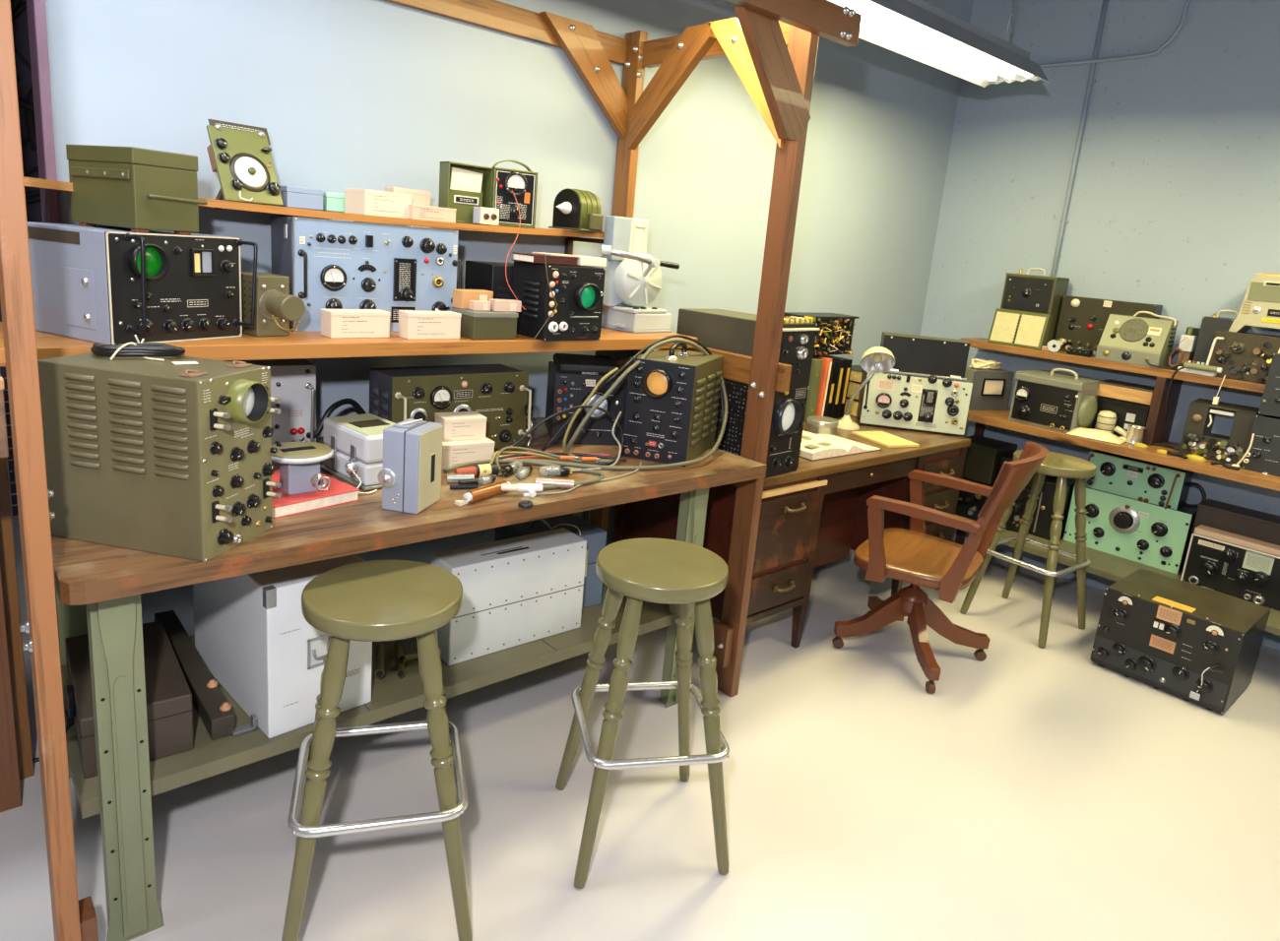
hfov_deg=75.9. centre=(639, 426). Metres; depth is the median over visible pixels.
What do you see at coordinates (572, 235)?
shelf
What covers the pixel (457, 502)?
wedge
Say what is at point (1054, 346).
reel
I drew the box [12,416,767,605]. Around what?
countertop
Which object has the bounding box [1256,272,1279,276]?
pile
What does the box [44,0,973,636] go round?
wall
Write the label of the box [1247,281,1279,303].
panel
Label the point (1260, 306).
unit
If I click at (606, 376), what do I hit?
lead
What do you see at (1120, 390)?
wooden box
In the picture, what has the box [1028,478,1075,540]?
case
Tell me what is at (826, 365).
ring binder
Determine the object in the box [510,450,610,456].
lead
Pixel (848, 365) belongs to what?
ring binder
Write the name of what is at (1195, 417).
knob
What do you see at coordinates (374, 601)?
bar stool
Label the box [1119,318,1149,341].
grille
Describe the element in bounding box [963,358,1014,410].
speaker box
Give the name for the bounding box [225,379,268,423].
hood
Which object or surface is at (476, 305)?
box
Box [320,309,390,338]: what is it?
box
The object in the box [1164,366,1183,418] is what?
hanging cable
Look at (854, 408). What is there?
directory
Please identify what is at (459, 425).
box
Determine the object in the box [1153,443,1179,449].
cable
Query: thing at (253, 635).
metal cabinet
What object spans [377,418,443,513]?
box
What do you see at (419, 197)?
box
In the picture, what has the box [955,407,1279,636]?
bench
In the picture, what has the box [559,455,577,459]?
plug
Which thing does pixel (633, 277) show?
machine
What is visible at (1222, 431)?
radio
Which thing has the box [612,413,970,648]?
writing desk
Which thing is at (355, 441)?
case
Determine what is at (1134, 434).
mug
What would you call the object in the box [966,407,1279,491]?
countertop
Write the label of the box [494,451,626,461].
lead
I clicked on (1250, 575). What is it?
equipment
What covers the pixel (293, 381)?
instrument
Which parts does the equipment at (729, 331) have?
knob, panel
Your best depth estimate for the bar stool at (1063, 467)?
3.75 m
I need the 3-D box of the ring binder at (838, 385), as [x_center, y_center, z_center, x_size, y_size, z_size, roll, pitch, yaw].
[0.944,-0.212,4.294,0.058,0.311,0.231,-6,17,-41]
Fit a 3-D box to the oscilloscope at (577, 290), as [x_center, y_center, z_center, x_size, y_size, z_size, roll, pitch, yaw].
[-0.263,-0.405,2.661,0.236,0.232,0.224,-6,17,-41]
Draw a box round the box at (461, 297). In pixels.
[452,289,493,309]
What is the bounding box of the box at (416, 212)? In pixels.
[408,204,456,222]
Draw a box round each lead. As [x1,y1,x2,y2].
[443,458,604,489]
[474,338,727,470]
[483,450,568,472]
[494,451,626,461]
[495,446,597,475]
[505,191,525,310]
[505,405,624,465]
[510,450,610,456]
[510,455,548,458]
[522,461,641,497]
[524,404,533,446]
[531,254,557,340]
[541,334,723,451]
[562,367,618,455]
[570,411,621,471]
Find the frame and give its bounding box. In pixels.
[0,0,861,940]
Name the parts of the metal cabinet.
handle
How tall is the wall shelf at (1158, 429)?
0.424 m
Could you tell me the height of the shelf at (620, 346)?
0.374 m
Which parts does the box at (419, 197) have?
lid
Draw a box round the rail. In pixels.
[154,610,256,740]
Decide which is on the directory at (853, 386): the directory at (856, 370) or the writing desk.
the directory at (856, 370)
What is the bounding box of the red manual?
[271,469,359,518]
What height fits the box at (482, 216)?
0.053 m
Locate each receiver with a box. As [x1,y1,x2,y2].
[369,363,531,449]
[1054,295,1162,356]
[1205,330,1279,383]
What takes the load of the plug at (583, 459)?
on the workbench
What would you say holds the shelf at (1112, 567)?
attached to the bench
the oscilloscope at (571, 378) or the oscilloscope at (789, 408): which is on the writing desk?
the oscilloscope at (789, 408)
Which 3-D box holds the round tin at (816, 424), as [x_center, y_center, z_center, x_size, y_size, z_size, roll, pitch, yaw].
[0.860,-0.003,3.882,0.147,0.067,0.147,-6,17,-41]
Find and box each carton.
[277,186,323,210]
[319,192,344,212]
[1181,499,1279,573]
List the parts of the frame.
post, post, post, rail, post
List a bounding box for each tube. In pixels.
[374,644,384,678]
[393,640,404,677]
[399,652,418,661]
[462,480,510,503]
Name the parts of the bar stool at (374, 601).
leg, leg, seat, leg, leg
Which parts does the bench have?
leg, yellow cap, yellow cap, yellow cap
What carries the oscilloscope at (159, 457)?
on the workbench
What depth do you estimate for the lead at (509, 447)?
2.55 m
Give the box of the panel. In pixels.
[1063,484,1197,574]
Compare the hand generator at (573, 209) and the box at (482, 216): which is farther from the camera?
the hand generator at (573, 209)
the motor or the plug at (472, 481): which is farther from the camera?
the motor
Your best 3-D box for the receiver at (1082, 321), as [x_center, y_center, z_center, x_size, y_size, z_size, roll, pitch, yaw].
[2.386,-0.502,4.213,0.124,0.289,0.440,-6,17,-41]
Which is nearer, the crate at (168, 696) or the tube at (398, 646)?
the crate at (168, 696)
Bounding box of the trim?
[26,0,60,223]
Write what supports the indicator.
on the shelf at (620, 346)
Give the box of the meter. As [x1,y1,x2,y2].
[206,119,283,212]
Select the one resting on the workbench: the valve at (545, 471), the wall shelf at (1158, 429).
the valve at (545, 471)
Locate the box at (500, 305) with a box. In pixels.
[489,299,521,312]
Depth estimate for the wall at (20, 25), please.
3.81 m
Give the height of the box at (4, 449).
0.170 m
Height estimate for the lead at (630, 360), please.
0.401 m
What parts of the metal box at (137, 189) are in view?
rail, lid, handle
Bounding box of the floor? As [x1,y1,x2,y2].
[0,516,1279,940]
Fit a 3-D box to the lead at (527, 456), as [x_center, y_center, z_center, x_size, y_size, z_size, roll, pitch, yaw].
[-0.283,0.100,2.602,0.302,0.013,0.028,0,13,-20]
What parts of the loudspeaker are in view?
knob, handle cord, cord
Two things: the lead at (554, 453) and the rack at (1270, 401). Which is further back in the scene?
the rack at (1270, 401)
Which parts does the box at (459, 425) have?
lid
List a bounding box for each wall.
[0,0,42,517]
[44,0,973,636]
[920,0,1279,650]
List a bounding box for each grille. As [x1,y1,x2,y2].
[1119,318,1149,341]
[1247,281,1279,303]
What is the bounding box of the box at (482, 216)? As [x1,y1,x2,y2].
[472,206,499,225]
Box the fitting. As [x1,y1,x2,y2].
[1113,426,1127,441]
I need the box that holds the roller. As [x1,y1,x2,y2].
[1183,362,1222,373]
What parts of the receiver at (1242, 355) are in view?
bar handle, knob, knob, knob, knob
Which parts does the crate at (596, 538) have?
handle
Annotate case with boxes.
[320,413,395,495]
[431,527,586,665]
[998,454,1057,492]
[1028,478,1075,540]
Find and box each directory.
[843,397,858,417]
[846,381,860,400]
[849,365,862,383]
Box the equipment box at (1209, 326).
[1192,310,1238,365]
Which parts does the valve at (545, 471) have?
glass bulb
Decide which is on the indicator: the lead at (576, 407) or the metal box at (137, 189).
the metal box at (137, 189)
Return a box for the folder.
[1194,524,1279,556]
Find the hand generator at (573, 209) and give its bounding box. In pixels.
[548,188,603,232]
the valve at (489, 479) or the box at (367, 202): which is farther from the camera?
the box at (367, 202)
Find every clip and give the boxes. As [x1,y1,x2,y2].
[1166,450,1187,458]
[1211,461,1239,470]
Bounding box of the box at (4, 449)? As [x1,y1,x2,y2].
[0,374,8,458]
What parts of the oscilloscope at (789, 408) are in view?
knob, knob, panel, knob, name plate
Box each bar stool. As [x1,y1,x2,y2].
[281,560,472,940]
[555,537,729,889]
[960,449,1096,647]
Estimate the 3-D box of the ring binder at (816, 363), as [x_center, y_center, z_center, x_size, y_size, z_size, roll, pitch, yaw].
[0.795,-0.199,4.163,0.058,0.315,0.232,-6,17,-41]
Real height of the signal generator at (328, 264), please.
0.314 m
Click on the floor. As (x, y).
(1051, 793)
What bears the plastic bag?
on the bench
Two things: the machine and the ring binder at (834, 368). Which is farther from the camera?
the ring binder at (834, 368)
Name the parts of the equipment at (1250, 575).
knob, name plate, knob, white frame, knob, name plate, knob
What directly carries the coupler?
on the shelf at (620, 346)
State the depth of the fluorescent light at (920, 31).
3.29 m
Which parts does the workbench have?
leg, leg, leg, leg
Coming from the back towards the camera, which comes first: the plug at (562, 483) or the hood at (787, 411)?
the hood at (787, 411)
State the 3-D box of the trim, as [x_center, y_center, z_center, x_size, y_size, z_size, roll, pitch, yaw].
[-1.553,-0.670,2.151,0.023,3.300,0.144,-6,17,-41]
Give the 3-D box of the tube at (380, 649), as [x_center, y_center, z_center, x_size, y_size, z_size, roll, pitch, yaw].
[-0.735,0.664,2.320,0.026,0.025,0.147,1,13,-17]
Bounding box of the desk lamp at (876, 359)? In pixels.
[836,346,895,430]
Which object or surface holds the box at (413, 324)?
on the shelf at (620, 346)
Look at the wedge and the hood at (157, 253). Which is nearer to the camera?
the hood at (157, 253)
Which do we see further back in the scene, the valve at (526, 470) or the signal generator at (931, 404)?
the signal generator at (931, 404)
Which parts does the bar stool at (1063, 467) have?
leg, leg, leg, seat, leg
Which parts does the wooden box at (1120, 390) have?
lid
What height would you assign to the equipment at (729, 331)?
0.264 m
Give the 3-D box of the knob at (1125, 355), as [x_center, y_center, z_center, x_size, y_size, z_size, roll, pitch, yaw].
[2.354,-0.341,3.976,0.009,0.042,0.042,-7,17,-42]
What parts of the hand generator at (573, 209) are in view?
plate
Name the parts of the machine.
crank arm, bed plate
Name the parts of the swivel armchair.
arm post, arm post, seat, crest rail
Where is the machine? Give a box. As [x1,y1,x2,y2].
[587,215,679,333]
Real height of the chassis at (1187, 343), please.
0.205 m
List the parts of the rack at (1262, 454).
cord, knob, knob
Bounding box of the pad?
[851,431,919,447]
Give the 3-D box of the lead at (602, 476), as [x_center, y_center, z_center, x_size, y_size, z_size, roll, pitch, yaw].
[-0.325,0.136,2.411,0.412,0.027,0.285,-6,17,-41]
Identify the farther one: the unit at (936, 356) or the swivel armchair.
the unit at (936, 356)
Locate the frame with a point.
(771, 45)
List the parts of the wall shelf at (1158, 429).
power strip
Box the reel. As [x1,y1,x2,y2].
[1046,339,1060,352]
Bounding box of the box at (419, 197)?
[384,187,431,206]
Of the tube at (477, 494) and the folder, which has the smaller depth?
the tube at (477, 494)
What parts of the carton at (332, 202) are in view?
lid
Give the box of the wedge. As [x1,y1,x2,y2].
[454,500,467,506]
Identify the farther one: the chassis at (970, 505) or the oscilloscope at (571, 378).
the chassis at (970, 505)
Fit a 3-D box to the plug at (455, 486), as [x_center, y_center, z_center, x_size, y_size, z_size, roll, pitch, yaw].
[-0.480,0.166,2.243,0.076,0.013,0.013,1,13,-19]
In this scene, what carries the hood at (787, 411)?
attached to the oscilloscope at (789, 408)
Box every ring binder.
[804,358,822,422]
[812,355,832,416]
[818,355,845,419]
[823,360,838,417]
[825,354,852,418]
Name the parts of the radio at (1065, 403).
knob, panel, name plate, carry handle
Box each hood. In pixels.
[128,242,168,280]
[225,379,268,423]
[574,282,601,311]
[580,391,610,420]
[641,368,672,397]
[773,397,801,435]
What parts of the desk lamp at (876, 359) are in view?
stem, bulb, lamp shade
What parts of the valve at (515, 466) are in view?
glass bulb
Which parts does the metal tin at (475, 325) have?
lid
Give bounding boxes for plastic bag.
[1065,427,1124,445]
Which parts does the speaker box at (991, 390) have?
rope coil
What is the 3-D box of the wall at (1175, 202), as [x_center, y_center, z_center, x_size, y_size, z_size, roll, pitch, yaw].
[3.734,-0.373,2.893,0.120,3.300,5.860,-6,17,-41]
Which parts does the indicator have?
handle, knob, knob, knob, knob, knob, panel, knob, knob, name plate, knob, knob, knob, knob, handle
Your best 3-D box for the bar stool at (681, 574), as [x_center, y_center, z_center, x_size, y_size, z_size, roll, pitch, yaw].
[0.025,0.738,2.217,0.413,0.799,0.413,2,13,-13]
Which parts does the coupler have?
chain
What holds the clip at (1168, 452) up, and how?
on the bench
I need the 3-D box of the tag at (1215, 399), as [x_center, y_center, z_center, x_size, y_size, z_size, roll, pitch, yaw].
[2.602,-0.164,3.689,0.014,0.137,0.025,-6,17,-41]
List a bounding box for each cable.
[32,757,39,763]
[90,342,185,357]
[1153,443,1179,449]
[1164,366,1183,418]
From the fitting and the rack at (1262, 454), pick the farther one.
the fitting
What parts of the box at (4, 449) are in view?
lid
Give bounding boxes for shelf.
[0,321,698,422]
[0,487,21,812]
[23,176,604,255]
[61,582,673,819]
[955,513,1279,636]
[960,337,1265,446]
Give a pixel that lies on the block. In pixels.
(1070, 351)
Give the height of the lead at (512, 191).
0.382 m
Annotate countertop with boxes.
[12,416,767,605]
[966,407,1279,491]
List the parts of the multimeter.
case lid, name plate, strap handle, meter panel, selector knob, label plate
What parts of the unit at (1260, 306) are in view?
leg frame, knob, label plate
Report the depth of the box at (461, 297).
2.49 m
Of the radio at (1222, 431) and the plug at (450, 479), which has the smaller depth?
the plug at (450, 479)
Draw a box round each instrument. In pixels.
[223,358,366,445]
[271,441,333,495]
[1090,395,1151,440]
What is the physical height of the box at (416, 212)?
0.044 m
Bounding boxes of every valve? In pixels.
[477,473,497,486]
[499,460,522,476]
[515,464,532,479]
[538,465,572,476]
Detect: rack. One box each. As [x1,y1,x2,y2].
[1231,414,1279,476]
[1258,353,1279,417]
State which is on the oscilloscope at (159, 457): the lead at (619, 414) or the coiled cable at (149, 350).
the coiled cable at (149, 350)
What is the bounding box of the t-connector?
[501,483,542,508]
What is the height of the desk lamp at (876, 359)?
0.423 m
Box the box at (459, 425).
[434,411,486,441]
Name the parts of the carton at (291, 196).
lid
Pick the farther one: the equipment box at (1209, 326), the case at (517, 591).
the equipment box at (1209, 326)
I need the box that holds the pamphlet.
[531,252,606,266]
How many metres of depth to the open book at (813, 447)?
3.49 m
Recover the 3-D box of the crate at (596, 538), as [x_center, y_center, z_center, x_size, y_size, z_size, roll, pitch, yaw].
[-0.320,0.452,2.887,0.274,0.311,0.308,-5,16,-39]
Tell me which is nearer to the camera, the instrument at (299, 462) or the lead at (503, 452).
the instrument at (299, 462)
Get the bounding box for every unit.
[464,260,513,299]
[880,331,970,381]
[1228,275,1279,331]
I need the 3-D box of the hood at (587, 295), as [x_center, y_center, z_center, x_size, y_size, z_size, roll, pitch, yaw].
[-0.165,-0.412,2.614,0.090,0.090,0.030,-6,17,-41]
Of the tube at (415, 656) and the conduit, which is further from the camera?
the conduit
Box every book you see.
[512,252,578,265]
[799,430,881,460]
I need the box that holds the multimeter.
[438,160,538,228]
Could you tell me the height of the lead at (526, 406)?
0.137 m
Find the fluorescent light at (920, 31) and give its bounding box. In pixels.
[828,0,1048,87]
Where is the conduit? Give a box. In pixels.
[1038,0,1190,276]
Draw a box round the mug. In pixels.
[1124,424,1146,445]
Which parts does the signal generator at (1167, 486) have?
knob, name plate, knob, handle, handle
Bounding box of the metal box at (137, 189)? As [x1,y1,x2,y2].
[65,144,207,235]
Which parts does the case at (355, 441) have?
lid, chain, name plate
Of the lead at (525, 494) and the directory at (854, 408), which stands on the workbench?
the lead at (525, 494)
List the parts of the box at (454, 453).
lid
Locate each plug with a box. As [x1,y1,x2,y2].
[446,473,474,483]
[449,484,478,489]
[454,463,499,477]
[458,479,478,485]
[535,477,574,489]
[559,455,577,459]
[580,456,599,461]
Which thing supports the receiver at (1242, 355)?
on the wall shelf at (1158, 429)
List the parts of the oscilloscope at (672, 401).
knob, knob, knob, knob, knob, name plate, knob, knob, panel, knob, knob, carry handle, knob, knob, knob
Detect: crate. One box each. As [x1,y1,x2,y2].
[64,621,193,778]
[494,513,606,608]
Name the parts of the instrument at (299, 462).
round lid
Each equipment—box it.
[676,308,820,391]
[1089,568,1270,713]
[1180,533,1279,611]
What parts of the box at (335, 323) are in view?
lid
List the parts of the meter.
casing, knob, knob, leg, knob, name plate, pointer knob, knob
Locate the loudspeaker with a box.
[1094,311,1178,368]
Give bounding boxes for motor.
[1094,410,1117,434]
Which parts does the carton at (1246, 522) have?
lid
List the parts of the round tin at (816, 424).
lid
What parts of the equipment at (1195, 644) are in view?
knob, knob, plate, knob, knob, knob, knob, panel, name plate, name plate, knob, knob, name plate, knob, knob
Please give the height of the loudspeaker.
0.254 m
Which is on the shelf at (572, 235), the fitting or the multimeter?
the multimeter
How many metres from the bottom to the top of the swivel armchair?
0.960 m
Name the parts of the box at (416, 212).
lid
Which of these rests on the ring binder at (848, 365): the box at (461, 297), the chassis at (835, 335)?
the chassis at (835, 335)
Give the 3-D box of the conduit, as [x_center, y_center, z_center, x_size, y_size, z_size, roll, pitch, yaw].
[2.195,-1.489,4.396,0.040,2.050,1.061,-6,17,-41]
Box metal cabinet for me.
[192,554,372,738]
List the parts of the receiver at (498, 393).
handle, knob, name plate, knob, knob, knob, knob, handle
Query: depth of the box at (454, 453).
2.43 m
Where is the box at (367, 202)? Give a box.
[344,188,412,218]
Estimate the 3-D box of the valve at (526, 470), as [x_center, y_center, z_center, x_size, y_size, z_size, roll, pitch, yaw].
[-0.339,0.135,2.403,0.029,0.029,0.099,7,13,9]
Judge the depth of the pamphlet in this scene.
2.62 m
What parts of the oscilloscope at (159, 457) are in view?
knob, knob, knob, pointer knob, knob, panel, knob, knob, knob, knob, knob, knob, knob, knob, knob, knob, knob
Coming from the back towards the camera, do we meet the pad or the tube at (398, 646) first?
the pad
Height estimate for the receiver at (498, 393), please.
0.257 m
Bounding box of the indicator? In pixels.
[27,221,257,344]
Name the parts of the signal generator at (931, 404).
handle, name plate, knob, knob, knob, knob, name plate, knob, name plate, knob, knob, knob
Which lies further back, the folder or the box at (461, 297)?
the folder
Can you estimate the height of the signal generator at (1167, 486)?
0.197 m
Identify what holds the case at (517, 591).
on the workbench
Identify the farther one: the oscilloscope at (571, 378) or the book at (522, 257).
the oscilloscope at (571, 378)
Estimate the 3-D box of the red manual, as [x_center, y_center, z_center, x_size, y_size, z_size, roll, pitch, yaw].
[-0.889,0.162,2.074,0.266,0.029,0.234,14,16,36]
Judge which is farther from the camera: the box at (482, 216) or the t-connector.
the box at (482, 216)
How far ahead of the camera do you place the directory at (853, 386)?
4.38 m
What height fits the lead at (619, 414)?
0.161 m
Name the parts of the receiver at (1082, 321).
knob, name plate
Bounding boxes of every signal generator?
[270,214,461,331]
[856,368,972,436]
[1085,449,1206,510]
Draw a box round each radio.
[1008,368,1105,433]
[1178,398,1261,466]
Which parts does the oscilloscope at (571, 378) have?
name plate, knob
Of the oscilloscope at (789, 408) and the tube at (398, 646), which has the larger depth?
the oscilloscope at (789, 408)
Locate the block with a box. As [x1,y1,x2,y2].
[1066,346,1091,357]
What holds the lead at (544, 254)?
hanging from the oscilloscope at (577, 290)
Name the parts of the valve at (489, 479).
glass bulb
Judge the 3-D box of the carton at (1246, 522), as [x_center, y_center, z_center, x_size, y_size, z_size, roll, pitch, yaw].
[2.883,0.596,3.759,0.164,0.352,0.604,-6,17,-41]
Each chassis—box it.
[783,312,859,355]
[955,477,994,520]
[994,481,1032,532]
[1167,326,1200,370]
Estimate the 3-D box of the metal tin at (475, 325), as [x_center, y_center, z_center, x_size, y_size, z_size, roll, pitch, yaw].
[-0.478,-0.317,2.525,0.153,0.082,0.144,-6,17,-40]
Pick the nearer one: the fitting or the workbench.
the workbench
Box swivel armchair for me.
[832,441,1048,694]
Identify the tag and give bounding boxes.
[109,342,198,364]
[1212,375,1225,404]
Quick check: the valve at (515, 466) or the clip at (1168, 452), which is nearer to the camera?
the valve at (515, 466)
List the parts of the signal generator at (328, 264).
name plate, handle, knob, knob, knob, knob, knob, knob, knob, plate, name plate, knob, knob, knob, knob, knob, handle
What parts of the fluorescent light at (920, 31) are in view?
hanging chain, plate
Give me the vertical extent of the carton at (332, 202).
0.055 m
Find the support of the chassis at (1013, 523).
on the bench
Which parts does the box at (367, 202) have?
lid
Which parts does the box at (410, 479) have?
knob, plate, panel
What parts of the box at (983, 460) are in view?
lid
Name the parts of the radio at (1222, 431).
tuning knob, dial plate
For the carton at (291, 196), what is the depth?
2.41 m
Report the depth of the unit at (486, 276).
2.66 m
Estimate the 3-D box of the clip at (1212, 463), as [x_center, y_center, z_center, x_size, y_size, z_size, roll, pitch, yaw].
[2.551,0.170,3.579,0.036,0.021,0.107,-4,15,-34]
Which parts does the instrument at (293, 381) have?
panel, handle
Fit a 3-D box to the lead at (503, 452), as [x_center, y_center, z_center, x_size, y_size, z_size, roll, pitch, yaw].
[-0.363,0.098,2.498,0.084,0.050,0.326,16,17,41]
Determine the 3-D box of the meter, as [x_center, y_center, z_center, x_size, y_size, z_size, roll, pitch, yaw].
[-1.079,-0.710,2.260,0.146,0.235,0.170,14,15,35]
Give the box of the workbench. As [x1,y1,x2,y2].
[12,416,767,940]
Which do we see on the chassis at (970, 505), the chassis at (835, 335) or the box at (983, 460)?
the box at (983, 460)
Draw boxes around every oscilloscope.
[37,352,282,562]
[512,260,605,340]
[544,353,627,446]
[621,341,723,467]
[712,381,808,478]
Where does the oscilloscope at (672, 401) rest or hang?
on the workbench
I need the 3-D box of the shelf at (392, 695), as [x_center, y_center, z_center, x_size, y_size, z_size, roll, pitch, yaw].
[-0.689,0.666,2.589,1.880,0.038,0.658,-6,17,-41]
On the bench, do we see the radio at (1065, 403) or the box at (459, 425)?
the radio at (1065, 403)
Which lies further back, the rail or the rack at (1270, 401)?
the rack at (1270, 401)
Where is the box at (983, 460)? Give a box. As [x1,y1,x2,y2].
[961,435,1017,484]
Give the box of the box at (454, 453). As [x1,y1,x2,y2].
[441,437,494,470]
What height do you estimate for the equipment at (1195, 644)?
0.369 m
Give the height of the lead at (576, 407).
0.197 m
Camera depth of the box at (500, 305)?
2.50 m
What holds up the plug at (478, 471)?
on the workbench
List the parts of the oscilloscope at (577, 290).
knob, knob, panel, plate, knob, knob, knob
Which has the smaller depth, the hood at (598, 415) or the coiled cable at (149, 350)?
the coiled cable at (149, 350)
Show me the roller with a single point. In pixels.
(1196, 366)
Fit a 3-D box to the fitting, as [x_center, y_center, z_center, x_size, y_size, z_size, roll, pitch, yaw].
[2.352,0.039,3.983,0.045,0.063,0.105,-6,17,-41]
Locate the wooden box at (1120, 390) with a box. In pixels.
[1096,379,1154,405]
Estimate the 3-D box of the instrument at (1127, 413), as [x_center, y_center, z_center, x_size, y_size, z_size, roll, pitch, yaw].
[2.442,-0.048,4.132,0.178,0.185,0.248,-6,17,-41]
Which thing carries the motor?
on the bench
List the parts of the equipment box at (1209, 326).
wire handle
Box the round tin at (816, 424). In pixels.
[806,415,838,435]
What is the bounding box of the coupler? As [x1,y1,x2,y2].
[240,271,305,336]
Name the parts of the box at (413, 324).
lid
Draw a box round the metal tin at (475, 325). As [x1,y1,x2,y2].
[450,307,518,339]
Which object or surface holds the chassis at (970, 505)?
on the bench
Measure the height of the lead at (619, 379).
0.395 m
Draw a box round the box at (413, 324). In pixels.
[398,310,461,339]
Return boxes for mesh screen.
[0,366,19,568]
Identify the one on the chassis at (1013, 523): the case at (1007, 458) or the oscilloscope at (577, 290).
the case at (1007, 458)
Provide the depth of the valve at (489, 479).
2.29 m
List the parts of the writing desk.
leg, drawer, drawer pull, drawer, drawer pull, leg, modesty panel, drawer, leg, drawer, drawer, drawer, drawer pull, drawer pull, leg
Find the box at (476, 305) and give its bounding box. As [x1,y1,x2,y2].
[468,300,490,311]

